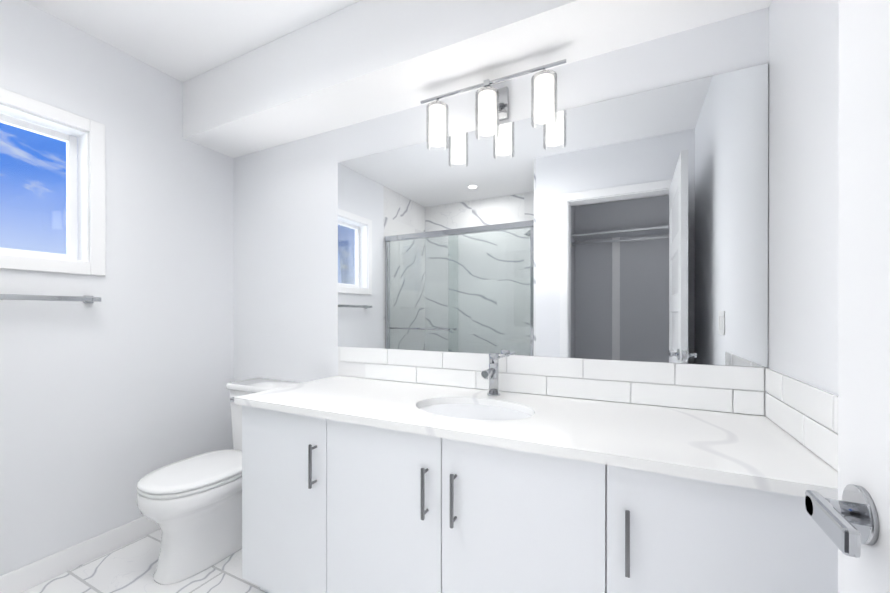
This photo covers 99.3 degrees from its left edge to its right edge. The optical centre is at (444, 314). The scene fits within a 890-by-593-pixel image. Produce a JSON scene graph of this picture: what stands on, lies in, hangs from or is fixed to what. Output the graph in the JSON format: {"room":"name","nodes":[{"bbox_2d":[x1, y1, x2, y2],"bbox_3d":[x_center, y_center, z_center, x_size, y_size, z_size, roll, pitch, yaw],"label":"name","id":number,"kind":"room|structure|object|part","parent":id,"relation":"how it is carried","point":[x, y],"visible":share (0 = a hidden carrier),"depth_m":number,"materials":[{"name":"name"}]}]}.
{"room":"bathroom","nodes":[
{"label":"bathroom","id":0,"kind":"room"},
{"bbox_2d":[0,0,233,575],"bbox_3d":[-1.750,-0.081,1.691,0.120,2.440,1.620,0,0,26],"label":"wall","id":1,"kind":"structure","parent":0,"point":[114,396],"depth_m":1.84,"materials":[{"name":"white paint"}]},
{"bbox_2d":[0,113,77,259],"bbox_3d":[-1.886,-0.542,1.510,0.032,0.587,0.627,0,0,26],"label":"window","id":2,"kind":"structure","parent":1,"relation":"in","point":[71,196],"depth_m":1.74,"materials":[{"name":"white plastic"}]},
{"bbox_2d":[0,294,100,302],"bbox_3d":[-1.756,-0.070,1.463,0.068,0.036,0.655,0,0,26],"label":"towel rail","id":3,"kind":"object","parent":1,"relation":"attached to","point":[87,299],"visible":1,"depth_m":1.59,"materials":[{"name":"silver metal"}]},
{"bbox_2d":[0,87,105,275],"bbox_3d":[-1.825,-0.542,1.479,0.102,0.717,0.757,0,0,26],"label":"window frame","id":4,"kind":"structure","parent":1,"relation":"attached to","point":[91,260],"depth_m":1.75,"materials":[{"name":"white paint"}]},
{"bbox_2d":[0,516,159,592],"bbox_3d":[-1.688,1.090,1.664,0.014,0.100,1.616,0,0,26],"label":"baseboard","id":5,"kind":"structure","parent":1,"relation":"attached to","point":[28,576],"depth_m":1.69,"materials":[{"name":"white paint"}]},
{"bbox_2d":[21,529,266,592],"bbox_3d":[-0.595,1.193,0.196,3.520,0.100,3.520,0,0,26],"label":"floor","id":6,"kind":"structure","parent":0,"point":[130,567],"depth_m":1.64,"materials":[{"name":"tile"}]},
{"bbox_2d":[137,378,301,584],"bbox_3d":[-1.090,0.759,1.872,0.423,0.760,0.707,0,0,26],"label":"toilet","id":7,"kind":"object","parent":6,"relation":"on","point":[191,507],"visible":0.5,"depth_m":1.68,"materials":[{"name":"white ceramic"}]},
{"bbox_3d":[-1.143,0.733,1.764,0.377,0.040,0.461,0,0,26],"label":"seat","id":8,"kind":"part","parent":7,"relation":"part of","materials":[{"name":"white plastic"}]},
{"bbox_2d":[234,399,837,592],"bbox_3d":[0.107,0.746,1.342,1.773,0.788,0.594,0,0,26],"label":"bathroom vanity","id":9,"kind":"object","parent":6,"relation":"on","point":[353,483],"depth_m":1.04,"materials":[{"name":"painted wood"},{"name":"quartz"},{"name":"brushed nickel"}]},
{"bbox_2d":[234,363,837,494],"bbox_3d":[0.102,0.299,1.351,1.792,0.104,0.582,0,0,26],"label":"countertop","id":10,"kind":"structure","parent":9,"relation":"on","point":[773,447],"depth_m":1.19,"materials":[{"name":"white stone"}]},
{"bbox_2d":[481,352,510,396],"bbox_3d":[0.197,0.240,1.501,0.084,0.171,0.147,0,0,26],"label":"faucet","id":11,"kind":"object","parent":10,"relation":"on","point":[492,372],"depth_m":1.52,"materials":[{"name":"silver metal"}]},
{"bbox_2d":[23,0,360,81],"bbox_3d":[-0.595,-1.347,0.190,3.520,0.100,3.520,0,0,26],"label":"ceiling","id":12,"kind":"structure","parent":0,"point":[182,40],"depth_m":1.69,"materials":[{"name":"white paint"}]},
{"bbox_2d":[183,0,771,157],"bbox_3d":[-0.215,-1.143,1.665,2.650,0.312,0.300,0,0,26],"label":"ceiling soffit","id":13,"kind":"structure","parent":12,"relation":"attached to","point":[360,61],"depth_m":1.55,"materials":[{"name":"white paint"}]},
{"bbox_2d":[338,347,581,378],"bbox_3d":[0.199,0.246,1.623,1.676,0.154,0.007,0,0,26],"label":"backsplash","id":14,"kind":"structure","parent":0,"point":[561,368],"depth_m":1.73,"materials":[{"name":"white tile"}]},
{"bbox_2d":[233,7,768,415],"bbox_3d":[-0.122,-0.081,1.856,2.890,2.440,0.120,0,0,26],"label":"wall","id":15,"kind":"structure","parent":0,"point":[285,261],"depth_m":2.06,"materials":[{"name":"white paint"}]},
{"bbox_2d":[420,59,566,150],"bbox_3d":[0.184,-0.835,1.544,0.610,0.234,0.160,0,0,26],"label":"sconce","id":16,"kind":"object","parent":15,"relation":"attached to","point":[491,107],"visible":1,"depth_m":1.49,"materials":[{"name":"white glass"}]},
{"bbox_2d":[338,63,767,366],"bbox_3d":[0.234,-0.319,1.607,1.786,0.973,0.005,0,0,26],"label":"mirror","id":17,"kind":"object","parent":15,"relation":"attached to","point":[633,227],"visible":1,"depth_m":1.46,"materials":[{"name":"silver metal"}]},
{"bbox_2d":[768,0,838,395],"bbox_3d":[0.706,-0.077,0.408,0.120,2.440,1.740,0,0,26],"label":"wall","id":18,"kind":"structure","parent":0,"point":[803,274],"depth_m":0.96,"materials":[{"name":"white paint"}]},
{"bbox_2d":[782,375,837,430],"bbox_3d":[0.927,0.247,1.004,0.007,0.154,0.453,0,0,26],"label":"backsplash","id":19,"kind":"structure","parent":18,"relation":"attached to","point":[817,404],"depth_m":0.89,"materials":[{"name":"white tile"}]},
{"bbox_3d":[-0.205,-0.076,-0.045,1.110,2.440,0.120,0,0,26],"label":"wall","id":20,"kind":"structure","parent":0,"visible":0},
{"bbox_2d":[838,0,889,592],"bbox_3d":[0.359,0.120,0.154,0.035,2.026,0.724,0,0,26],"label":"door leaf","id":21,"kind":"structure","parent":20,"relation":"in","point":[864,280],"depth_m":0.43,"materials":[{"name":"white paint"}]},
{"bbox_2d":[805,484,879,557],"bbox_3d":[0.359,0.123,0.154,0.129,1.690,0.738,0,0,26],"label":"door handle","id":22,"kind":"object","parent":21,"relation":"attached to","point":[848,524],"depth_m":0.42,"materials":[{"name":"silver metal"}]}
]}

